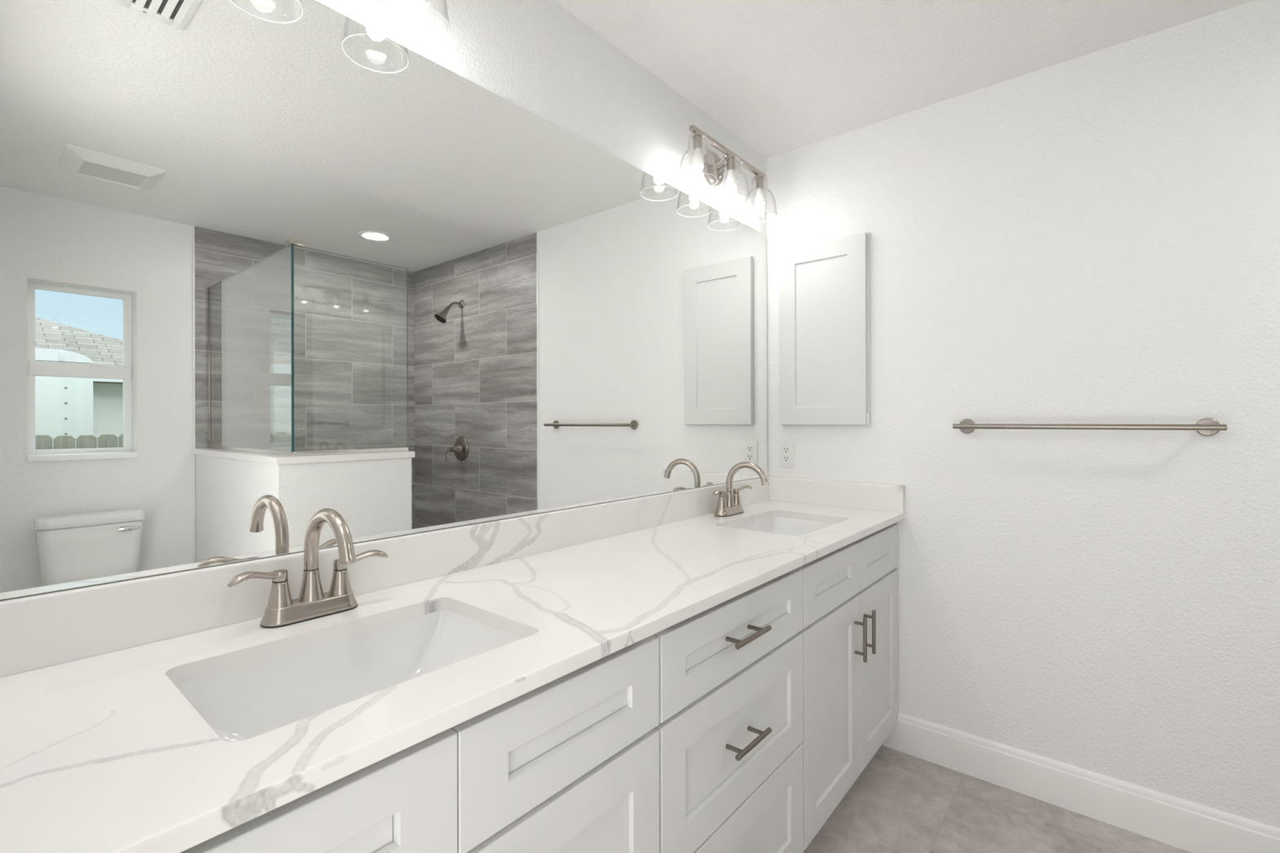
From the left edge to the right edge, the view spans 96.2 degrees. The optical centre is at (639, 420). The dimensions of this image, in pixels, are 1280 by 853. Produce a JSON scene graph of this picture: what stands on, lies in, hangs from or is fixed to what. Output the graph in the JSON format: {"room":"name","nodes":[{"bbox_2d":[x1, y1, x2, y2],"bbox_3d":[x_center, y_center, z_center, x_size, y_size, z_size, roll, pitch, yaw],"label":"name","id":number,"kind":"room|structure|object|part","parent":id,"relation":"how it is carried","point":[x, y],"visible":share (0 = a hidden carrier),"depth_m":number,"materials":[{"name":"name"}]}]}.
{"room":"bathroom","nodes":[
{"label":"bathroom","id":0,"kind":"room"},
{"bbox_2d":[0,0,766,600],"bbox_3d":[-0.285,0.048,1.640,0.120,2.440,2.520,0,0,40],"label":"wall","id":1,"kind":"structure","parent":0,"point":[536,55],"depth_m":1.66,"materials":[{"name":"white paint"}]},
{"bbox_2d":[0,0,767,599],"bbox_3d":[-0.196,-0.286,1.649,0.006,1.072,2.368,0,0,40],"label":"wall mirror","id":2,"kind":"object","parent":1,"relation":"attached to","point":[266,266],"visible":0.89,"depth_m":1.11,"materials":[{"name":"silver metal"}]},
{"bbox_2d":[0,476,769,677],"bbox_3d":[-0.193,0.302,1.637,0.023,0.101,2.361,0,0,40],"label":"backsplash","id":3,"kind":"structure","parent":1,"relation":"attached to","point":[38,631],"depth_m":1.03,"materials":[{"name":"white stone"}]},
{"bbox_2d":[377,0,449,43],"bbox_3d":[-0.619,-0.927,1.025,0.160,0.203,0.587,0,0,40],"label":"vanity light","id":4,"kind":"object","parent":1,"relation":"attached to","point":[416,3],"visible":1,"depth_m":1.19,"materials":[{"name":"clear glass"}]},
{"bbox_3d":[-0.467,-0.905,1.190,0.138,0.156,0.138,0,0,40],"label":"lamp shade","id":5,"kind":"part","parent":4,"relation":"part of","materials":[{"name":"clear glass"}]},
{"bbox_3d":[-0.467,-0.870,1.190,0.039,0.017,0.039,0,0,40],"label":"lit globe","id":6,"kind":"part","parent":4,"relation":"part of"},
{"bbox_2d":[677,124,777,222],"bbox_3d":[0.335,-0.929,2.168,0.160,0.203,0.587,0,0,40],"label":"vanity light","id":7,"kind":"object","parent":1,"relation":"attached to","point":[711,164],"visible":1,"depth_m":2.15,"materials":[{"name":"silver metal"}]},
{"bbox_2d":[690,131,704,150],"bbox_3d":[0.199,-0.966,1.989,0.046,0.049,0.046,0,0,40],"label":"socket","id":8,"kind":"object","parent":7,"relation":"attached to","point":[697,136],"depth_m":1.98,"materials":[{"name":"silver metal"}]},
{"bbox_3d":[0.200,-0.906,1.989,0.138,0.156,0.138,0,0,40],"label":"lamp shade","id":9,"kind":"part","parent":7,"relation":"part of","materials":[{"name":"clear glass"}]},
{"bbox_3d":[0.200,-0.911,1.989,0.042,0.061,0.042,0,0,40],"label":"bulb","id":10,"kind":"part","parent":7,"relation":"part of","materials":[{"name":"white glass"}]},
{"bbox_3d":[0.200,-0.872,1.989,0.039,0.017,0.039,0,0,40],"label":"lit globe","id":11,"kind":"part","parent":7,"relation":"part of"},
{"bbox_3d":[0.316,-0.982,2.184,0.072,0.038,0.055,0,0,40],"label":"arm","id":12,"kind":"part","parent":7,"relation":"part of","materials":[{"name":"silver metal"}]},
{"bbox_2d":[724,154,737,171],"bbox_3d":[0.343,-0.966,2.161,0.046,0.049,0.046,0,0,40],"label":"socket","id":13,"kind":"object","parent":7,"relation":"attached to","point":[731,159],"depth_m":2.15,"materials":[{"name":"silver metal"}]},
{"bbox_3d":[0.343,-0.907,2.161,0.138,0.156,0.138,0,0,40],"label":"lamp shade","id":14,"kind":"part","parent":7,"relation":"part of","materials":[{"name":"clear glass"}]},
{"bbox_3d":[0.343,-0.872,2.161,0.039,0.017,0.039,0,0,40],"label":"lit globe","id":15,"kind":"part","parent":7,"relation":"part of"},
{"bbox_3d":[0.343,-0.911,2.161,0.042,0.061,0.042,0,0,40],"label":"bulb","id":16,"kind":"part","parent":7,"relation":"part of","materials":[{"name":"white glass"}]},
{"bbox_3d":[0.486,-0.912,2.333,0.042,0.061,0.042,0,0,40],"label":"bulb","id":17,"kind":"part","parent":7,"relation":"part of","materials":[{"name":"white glass"}]},
{"bbox_2d":[754,174,765,189],"bbox_3d":[0.486,-0.967,2.333,0.046,0.049,0.046,0,0,40],"label":"socket","id":18,"kind":"object","parent":7,"relation":"attached to","point":[759,179],"depth_m":2.32,"materials":[{"name":"silver metal"}]},
{"bbox_3d":[0.486,-0.907,2.333,0.138,0.156,0.138,0,0,40],"label":"lamp shade","id":19,"kind":"part","parent":7,"relation":"part of","materials":[{"name":"clear glass"}]},
{"bbox_3d":[0.486,-0.873,2.333,0.039,0.017,0.039,0,0,40],"label":"lit globe","id":20,"kind":"part","parent":7,"relation":"part of"},
{"bbox_2d":[553,0,1253,158],"bbox_3d":[1.004,-1.225,0.641,3.385,0.100,2.640,0,0,40],"label":"ceiling","id":21,"kind":"structure","parent":0,"point":[781,76],"depth_m":1.80,"materials":[{"name":"white paint"}]},
{"bbox_2d":[803,743,1191,852],"bbox_3d":[1.010,1.315,0.641,3.385,0.100,2.640,0,0,40],"label":"floor","id":22,"kind":"structure","parent":0,"point":[900,802],"depth_m":1.81,"materials":[{"name":"grey tile"}]},
{"bbox_2d":[167,628,659,852],"bbox_3d":[-0.434,0.824,0.900,0.590,0.889,0.860,0,0,40],"label":"sink cabinet","id":23,"kind":"object","parent":22,"relation":"on","point":[570,763],"visible":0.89,"depth_m":0.82,"materials":[{"name":"white paint"}]},
{"bbox_3d":[-0.376,0.483,0.584,0.019,0.162,0.420,0,0,40],"label":"false drawer","id":24,"kind":"part","parent":23,"relation":"part of","materials":[{"name":"white paint"}]},
{"bbox_2d":[0,500,904,852],"bbox_3d":[0.028,0.365,1.468,0.578,0.026,2.384,0,0,40],"label":"countertop","id":25,"kind":"structure","parent":23,"relation":"on","point":[104,753],"depth_m":0.77,"materials":[{"name":"white stone"}]},
{"bbox_2d":[226,508,388,628],"bbox_3d":[-0.575,0.253,1.036,0.203,0.200,0.203,0,0,-2],"label":"bathroom faucet","id":26,"kind":"object","parent":25,"relation":"on","point":[281,611],"visible":1,"depth_m":1.02,"materials":[{"name":"silver metal"}]},
{"bbox_3d":[-0.647,0.267,0.975,0.024,0.029,0.096,0,0,26],"label":"lever handle","id":27,"kind":"part","parent":26,"relation":"part of","materials":[{"name":"silver metal"}]},
{"bbox_3d":[-0.599,0.338,1.047,0.057,0.027,0.161,0,0,40],"label":"plate","id":28,"kind":"part","parent":26,"relation":"part of","materials":[{"name":"silver metal"}]},
{"bbox_3d":[-0.541,0.212,0.999,0.175,0.119,0.027,0,0,40],"label":"spout","id":29,"kind":"part","parent":26,"relation":"part of","materials":[{"name":"silver metal"}]},
{"bbox_3d":[-0.537,0.267,1.108,0.096,0.029,0.024,0,0,-36],"label":"lever handle","id":30,"kind":"part","parent":26,"relation":"part of","materials":[{"name":"silver metal"}]},
{"bbox_2d":[174,610,522,742],"bbox_3d":[-0.420,0.453,0.890,0.343,0.148,0.488,0,0,40],"label":"undermount sink","id":31,"kind":"object","parent":25,"relation":"in","point":[251,700],"visible":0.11,"depth_m":0.98,"materials":[{"name":"white ceramic"}]},
{"bbox_2d":[713,461,768,516],"bbox_3d":[0.361,0.251,2.158,0.203,0.200,0.203,0,0,-2],"label":"bathroom faucet","id":32,"kind":"object","parent":25,"relation":"on","point":[729,504],"visible":1,"depth_m":2.13,"materials":[{"name":"silver metal"}]},
{"bbox_3d":[0.289,0.265,2.098,0.024,0.029,0.096,0,0,26],"label":"lever handle","id":33,"kind":"part","parent":32,"relation":"part of","materials":[{"name":"silver metal"}]},
{"bbox_3d":[0.337,0.335,2.170,0.057,0.027,0.161,0,0,40],"label":"plate","id":34,"kind":"part","parent":32,"relation":"part of","materials":[{"name":"silver metal"}]},
{"bbox_3d":[0.399,0.265,2.230,0.096,0.029,0.024,0,0,-36],"label":"lever handle","id":35,"kind":"part","parent":32,"relation":"part of","materials":[{"name":"silver metal"}]},
{"bbox_3d":[0.395,0.210,2.121,0.175,0.119,0.027,0,0,40],"label":"spout","id":36,"kind":"part","parent":32,"relation":"part of","materials":[{"name":"silver metal"}]},
{"bbox_2d":[732,516,835,536],"bbox_3d":[0.504,0.451,2.002,0.348,0.148,0.475,0,0,40],"label":"undermount sink","id":37,"kind":"object","parent":25,"relation":"in","point":[776,525],"visible":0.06,"depth_m":2.19,"materials":[{"name":"white ceramic"}]},
{"bbox_2d":[768,476,904,512],"bbox_3d":[0.784,0.300,2.375,0.578,0.101,0.023,0,0,40],"label":"side splash","id":38,"kind":"object","parent":25,"relation":"on","point":[872,496],"visible":0.98,"depth_m":2.34,"materials":[{"name":"white stone"}]},
{"bbox_3d":[-0.106,0.483,0.908,0.019,0.162,0.419,0,0,40],"label":"false drawer","id":39,"kind":"part","parent":23,"relation":"part of","materials":[{"name":"white paint"}]},
{"bbox_3d":[-0.105,0.868,0.908,0.019,0.589,0.419,0,0,40],"label":"door","id":40,"kind":"part","parent":23,"relation":"part of","materials":[{"name":"white paint"}]},
{"bbox_2d":[652,568,803,852],"bbox_3d":[0.043,0.823,1.472,0.590,0.889,0.628,0,0,40],"label":"drawer cabinet","id":41,"kind":"object","parent":22,"relation":"on","point":[730,727],"visible":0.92,"depth_m":1.28,"materials":[{"name":"white paint"}]},
{"bbox_3d":[0.232,0.482,1.314,0.019,0.162,0.622,0,0,40],"label":"drawer","id":42,"kind":"part","parent":41,"relation":"part of","materials":[{"name":"white paint"}]},
{"bbox_3d":[0.239,0.479,1.285,0.048,0.012,0.148,0,0,40],"label":"handle","id":43,"kind":"part","parent":41,"relation":"part of","materials":[{"name":"silver metal"}]},
{"bbox_3d":[0.234,1.015,1.314,0.019,0.294,0.622,0,0,40],"label":"drawer","id":44,"kind":"part","parent":41,"relation":"part of","materials":[{"name":"white paint"}]},
{"bbox_3d":[0.239,0.715,1.285,0.048,0.012,0.148,0,0,40],"label":"handle","id":45,"kind":"part","parent":41,"relation":"part of","materials":[{"name":"silver metal"}]},
{"bbox_2d":[797,524,897,850],"bbox_3d":[0.521,0.822,2.046,0.590,0.889,0.864,0,0,40],"label":"sink cabinet","id":46,"kind":"object","parent":22,"relation":"on","point":[850,631],"visible":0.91,"depth_m":1.80,"materials":[{"name":"white paint"}]},
{"bbox_3d":[0.574,0.481,1.724,0.019,0.162,0.430,0,0,40],"label":"false drawer","id":47,"kind":"part","parent":46,"relation":"part of","materials":[{"name":"white paint"}]},
{"bbox_3d":[0.575,0.867,1.724,0.019,0.589,0.430,0,0,40],"label":"door","id":48,"kind":"part","parent":46,"relation":"part of","materials":[{"name":"white paint"}]},
{"bbox_3d":[0.706,0.697,1.837,0.038,0.142,0.012,0,0,40],"label":"handle","id":49,"kind":"part","parent":46,"relation":"part of","materials":[{"name":"silver metal"}]},
{"bbox_3d":[0.760,0.697,1.902,0.038,0.142,0.012,0,0,40],"label":"handle","id":50,"kind":"part","parent":46,"relation":"part of","materials":[{"name":"silver metal"}]},
{"bbox_3d":[0.849,0.480,2.054,0.019,0.162,0.425,0,0,40],"label":"false drawer","id":51,"kind":"part","parent":46,"relation":"part of","materials":[{"name":"white paint"}]},
{"bbox_3d":[0.850,0.866,2.054,0.019,0.589,0.425,0,0,40],"label":"door","id":52,"kind":"part","parent":46,"relation":"part of","materials":[{"name":"white paint"}]},
{"bbox_2d":[766,0,1279,829],"bbox_3d":[1.815,0.043,1.608,3.385,2.440,0.120,0,0,40],"label":"wall","id":53,"kind":"structure","parent":0,"point":[1094,237],"depth_m":1.84,"materials":[{"name":"white paint"}]},
{"bbox_2d":[778,440,794,467],"bbox_3d":[0.638,0.145,2.506,0.071,0.115,0.008,0,0,40],"label":"electrical outlet","id":54,"kind":"object","parent":53,"relation":"attached to","point":[786,448],"visible":1,"depth_m":2.50,"materials":[{"name":"white plastic"}]},
{"bbox_2d":[782,446,790,453],"bbox_3d":[0.637,0.126,2.504,0.034,0.028,0.003,0,0,40],"label":"socket","id":55,"kind":"object","parent":54,"relation":"attached to","point":[784,449],"depth_m":2.50,"materials":[{"name":"white plastic"}]},
{"bbox_2d":[782,455,790,462],"bbox_3d":[0.637,0.165,2.504,0.034,0.028,0.003,0,0,40],"label":"socket","id":56,"kind":"object","parent":54,"relation":"attached to","point":[785,458],"depth_m":2.50,"materials":[{"name":"white plastic"}]},
{"bbox_2d":[778,231,871,426],"bbox_3d":[0.759,-0.362,2.388,0.376,0.768,0.032,0,0,40],"label":"medicine cabinet","id":57,"kind":"object","parent":53,"relation":"attached to","point":[824,286],"visible":1,"depth_m":2.37,"materials":[{"name":"white paint"}]},
{"bbox_2d":[883,712,1279,852],"bbox_3d":[1.361,1.194,1.902,1.068,0.141,0.014,0,0,40],"label":"baseboard","id":58,"kind":"structure","parent":53,"relation":"attached to","point":[1181,824],"depth_m":1.83,"materials":[{"name":"white paint"}]},
{"bbox_2d":[952,417,1226,435],"bbox_3d":[1.388,0.019,1.838,0.681,0.052,0.075,0,0,40],"label":"towel bar","id":59,"kind":"object","parent":53,"relation":"attached to","point":[1206,426],"visible":1,"depth_m":1.77,"materials":[{"name":"silver metal"}]},
{"bbox_3d":[1.155,0.020,2.040,0.052,0.052,0.062,0,0,40],"label":"mounting post","id":60,"kind":"part","parent":59,"relation":"part of","materials":[{"name":"silver metal"}]},
{"bbox_3d":[1.628,0.019,1.645,0.052,0.052,0.062,0,0,40],"label":"mounting post","id":61,"kind":"part","parent":59,"relation":"part of","materials":[{"name":"silver metal"}]}
]}

